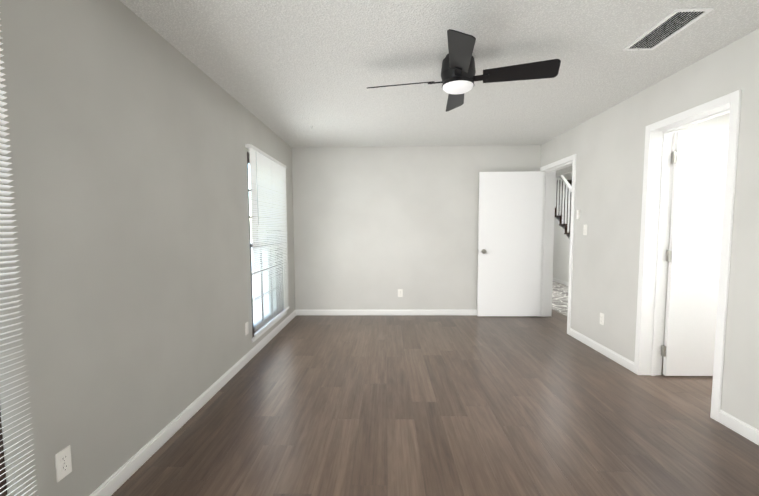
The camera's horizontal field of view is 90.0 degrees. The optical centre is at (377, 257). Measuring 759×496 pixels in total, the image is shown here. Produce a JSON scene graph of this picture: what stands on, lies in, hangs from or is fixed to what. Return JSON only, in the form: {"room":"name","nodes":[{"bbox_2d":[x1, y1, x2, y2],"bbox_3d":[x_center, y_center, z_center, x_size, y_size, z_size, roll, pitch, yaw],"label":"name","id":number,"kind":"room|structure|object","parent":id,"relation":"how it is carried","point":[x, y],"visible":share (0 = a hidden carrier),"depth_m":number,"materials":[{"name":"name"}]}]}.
{"room":"empty bedroom","nodes":[
{"label":"empty bedroom","id":0,"kind":"room"},
{"bbox_2d":[0,0,294,495],"bbox_3d":[-1.371,-0.110,2.342,0.200,2.400,6.520,0,4,1],"label":"wall","id":1,"kind":"structure","parent":0,"point":[130,135],"depth_m":1.83,"materials":[{"name":"paint"}]},
{"bbox_2d":[0,412,6,495],"bbox_3d":[-1.356,0.127,0.685,0.084,1.818,1.180,0,4,1],"label":"window","id":2,"kind":"structure","parent":1,"relation":"in","point":[2,477],"depth_m":1.31,"materials":[{"name":"black glass"}]},
{"bbox_2d":[0,12,36,495],"bbox_3d":[-1.266,0.137,0.684,0.075,1.948,1.280,0,4,1],"label":"window blinds","id":3,"kind":"object","parent":1,"relation":"attached to","point":[3,146],"visible":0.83,"depth_m":1.28,"materials":[{"name":"white plastic"}]},
{"bbox_2d":[55,445,71,481],"bbox_3d":[-1.282,0.843,1.551,0.008,0.114,0.070,0,4,1],"label":"electrical outlet","id":4,"kind":"object","parent":1,"relation":"attached to","point":[63,464],"visible":1,"depth_m":1.54,"materials":[{"name":"white plastic"}]},
{"bbox_2d":[89,310,296,495],"bbox_3d":[-1.258,1.044,2.429,0.013,0.085,6.220,0,4,1],"label":"baseboard","id":5,"kind":"structure","parent":1,"relation":"attached to","point":[120,477],"depth_m":2.34,"materials":[{"name":"white"}]},
{"bbox_2d":[245,322,248,334],"bbox_3d":[-1.237,0.675,3.594,0.008,0.114,0.070,0,4,1],"label":"electrical outlet","id":6,"kind":"object","parent":1,"relation":"attached to","point":[246,329],"visible":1,"depth_m":3.58,"materials":[{"name":"white plastic"}]},
{"bbox_2d":[247,152,283,336],"bbox_3d":[-1.276,-0.150,4.273,0.084,1.818,1.180,0,4,1],"label":"window","id":7,"kind":"structure","parent":1,"relation":"in","point":[254,329],"depth_m":4.15,"materials":[{"name":"clear glass"}]},
{"bbox_2d":[245,144,289,335],"bbox_3d":[-1.187,-0.198,4.268,0.075,1.832,1.280,0,4,1],"label":"window blinds","id":8,"kind":"object","parent":7,"relation":"attached to","point":[268,193],"visible":1,"depth_m":4.11,"materials":[{"name":"white plastic"}]},
{"bbox_2d":[252,311,286,341],"bbox_3d":[-1.223,0.772,4.343,0.040,0.032,1.250,0,4,1],"label":"window sill","id":9,"kind":"structure","parent":1,"relation":"attached to","point":[255,338],"depth_m":4.20,"materials":[{"name":"white wood"}]},
{"bbox_2d":[292,145,540,309],"bbox_3d":[0.439,-0.361,5.478,3.680,2.400,0.150,0,4,1],"label":"wall","id":10,"kind":"structure","parent":0,"point":[376,228],"depth_m":5.40,"materials":[{"name":"paint"}]},
{"bbox_2d":[297,309,476,314],"bbox_3d":[0.558,0.799,5.483,3.450,0.085,0.013,0,4,1],"label":"baseboard","id":11,"kind":"structure","parent":10,"relation":"attached to","point":[443,311],"depth_m":5.49,"materials":[{"name":"white wood"}]},
{"bbox_2d":[398,289,402,296],"bbox_3d":[0.327,0.518,5.469,0.070,0.114,0.008,0,4,1],"label":"electrical outlet","id":12,"kind":"object","parent":10,"relation":"attached to","point":[400,292],"visible":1,"depth_m":5.47,"materials":[{"name":"white plastic"}]},
{"bbox_2d":[111,281,758,495],"bbox_3d":[1.859,0.919,5.033,6.530,0.100,11.870,0,4,1],"label":"floor","id":13,"kind":"structure","parent":0,"point":[386,405],"depth_m":2.46,"materials":[{"name":"wood"}]},
{"bbox_2d":[553,175,571,285],"bbox_3d":[4.555,-1.177,8.504,0.960,3.519,4.190,0,4,1],"label":"staircase","id":14,"kind":"structure","parent":13,"relation":"on","point":[563,193],"depth_m":8.50,"materials":[{"name":"paint"}]},
{"bbox_2d":[120,0,758,146],"bbox_3d":[0.444,-1.373,2.204,3.845,0.120,6.520,0,4,1],"label":"ceiling","id":15,"kind":"structure","parent":0,"point":[290,72],"depth_m":2.53,"materials":[{"name":"white paint"}]},
{"bbox_2d":[367,29,560,111],"bbox_3d":[0.529,-1.220,2.530,0.928,0.234,1.001,-3,5,-32],"label":"ceiling fan","id":16,"kind":"object","parent":15,"relation":"hanging from","point":[458,73],"visible":1,"depth_m":2.44,"materials":[{"name":"black"}]},
{"bbox_2d":[623,8,713,50],"bbox_3d":[1.667,-1.314,2.212,0.190,0.010,0.460,0,4,1],"label":"ceiling vent","id":17,"kind":"object","parent":15,"relation":"in","point":[673,23],"visible":1,"depth_m":2.17,"materials":[{"name":"white metal"}]},
{"bbox_2d":[556,166,571,175],"bbox_3d":[3.813,-3.171,7.092,2.685,2.920,7.050,0,4,1],"label":"ceiling","id":18,"kind":"structure","parent":0,"point":[564,170],"depth_m":7.67,"materials":[{"name":"white paint"}]},
{"bbox_2d":[563,173,571,179],"bbox_3d":[5.086,-1.913,7.086,0.150,5.200,7.200,0,4,1],"label":"wall","id":19,"kind":"structure","parent":0,"point":[568,176],"depth_m":10.09,"materials":[{"name":"paint"}]},
{"bbox_2d":[541,29,758,429],"bbox_3d":[2.348,-0.323,4.851,0.165,2.400,11.720,0,4,1],"label":"wall","id":20,"kind":"structure","parent":0,"point":[607,147],"depth_m":3.26,"materials":[{"name":"paint"}]},
{"bbox_2d":[477,171,542,315],"bbox_3d":[1.839,-0.170,5.287,0.878,2.010,0.178,0,4,1],"label":"door","id":21,"kind":"structure","parent":20,"relation":"in","point":[509,237],"depth_m":5.27,"materials":[{"name":"white wood"}]},
{"bbox_2d":[539,154,575,334],"bbox_3d":[2.348,-0.166,4.859,0.197,2.087,0.984,0,4,1],"label":"door frame","id":22,"kind":"structure","parent":20,"relation":"attached to","point":[547,238],"depth_m":5.25,"materials":[{"name":"white wood"}]},
{"bbox_2d":[576,210,580,218],"bbox_3d":[2.238,-0.475,4.230,0.025,0.100,0.044,0,4,1],"label":"door chime","id":23,"kind":"object","parent":20,"relation":"attached to","point":[578,214],"visible":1,"depth_m":4.21,"materials":[{"name":"white plastic"}]},
{"bbox_2d":[583,225,586,234],"bbox_3d":[2.240,-0.295,4.104,0.017,0.114,0.070,0,4,1],"label":"light switch","id":24,"kind":"object","parent":20,"relation":"attached to","point":[585,230],"visible":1,"depth_m":4.09,"materials":[{"name":"white plastic"}]},
{"bbox_2d":[569,328,633,371],"bbox_3d":[2.240,0.915,3.866,0.013,0.085,1.166,0,4,1],"label":"baseboard","id":25,"kind":"structure","parent":20,"relation":"attached to","point":[614,356],"depth_m":3.75,"materials":[{"name":"white wood"}]},
{"bbox_2d":[600,313,603,324],"bbox_3d":[2.241,0.617,3.793,0.008,0.114,0.070,0,4,1],"label":"electrical outlet","id":26,"kind":"object","parent":20,"relation":"attached to","point":[601,318],"visible":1,"depth_m":3.79,"materials":[{"name":"white plastic"}]},
{"bbox_2d":[634,90,741,421],"bbox_3d":[2.302,-0.007,2.790,0.197,2.087,0.834,0,4,1],"label":"door frame","id":27,"kind":"structure","parent":20,"relation":"attached to","point":[733,99],"depth_m":3.10,"materials":[{"name":"white wood"}]},
{"bbox_2d":[661,131,728,375],"bbox_3d":[2.762,-0.008,3.122,0.736,2.010,0.178,0,4,1],"label":"door","id":28,"kind":"structure","parent":20,"relation":"in","point":[699,161],"depth_m":3.11,"materials":[{"name":"white wood"}]},
{"bbox_2d":[718,409,758,444],"bbox_3d":[2.174,1.146,0.868,0.013,0.085,3.183,0,4,1],"label":"baseboard","id":29,"kind":"structure","parent":20,"relation":"attached to","point":[735,424],"depth_m":2.31,"materials":[{"name":"white"}]},
{"bbox_2d":[663,113,729,344],"bbox_3d":[3.673,-0.242,3.710,2.535,2.400,0.150,0,4,1],"label":"wall","id":30,"kind":"structure","parent":0,"point":[720,123],"depth_m":3.57,"materials":[{"name":"paint"}]},
{"label":"outside","id":31,"kind":"structure","parent":0,"visible":0},
{"bbox_2d":[250,239,268,323],"bbox_3d":[-9.976,1.426,5.120,100.000,0.100,110.000,0,4,1],"label":"ground","id":32,"kind":"structure","parent":31,"point":[252,259],"depth_m":10.53,"materials":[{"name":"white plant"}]}
]}

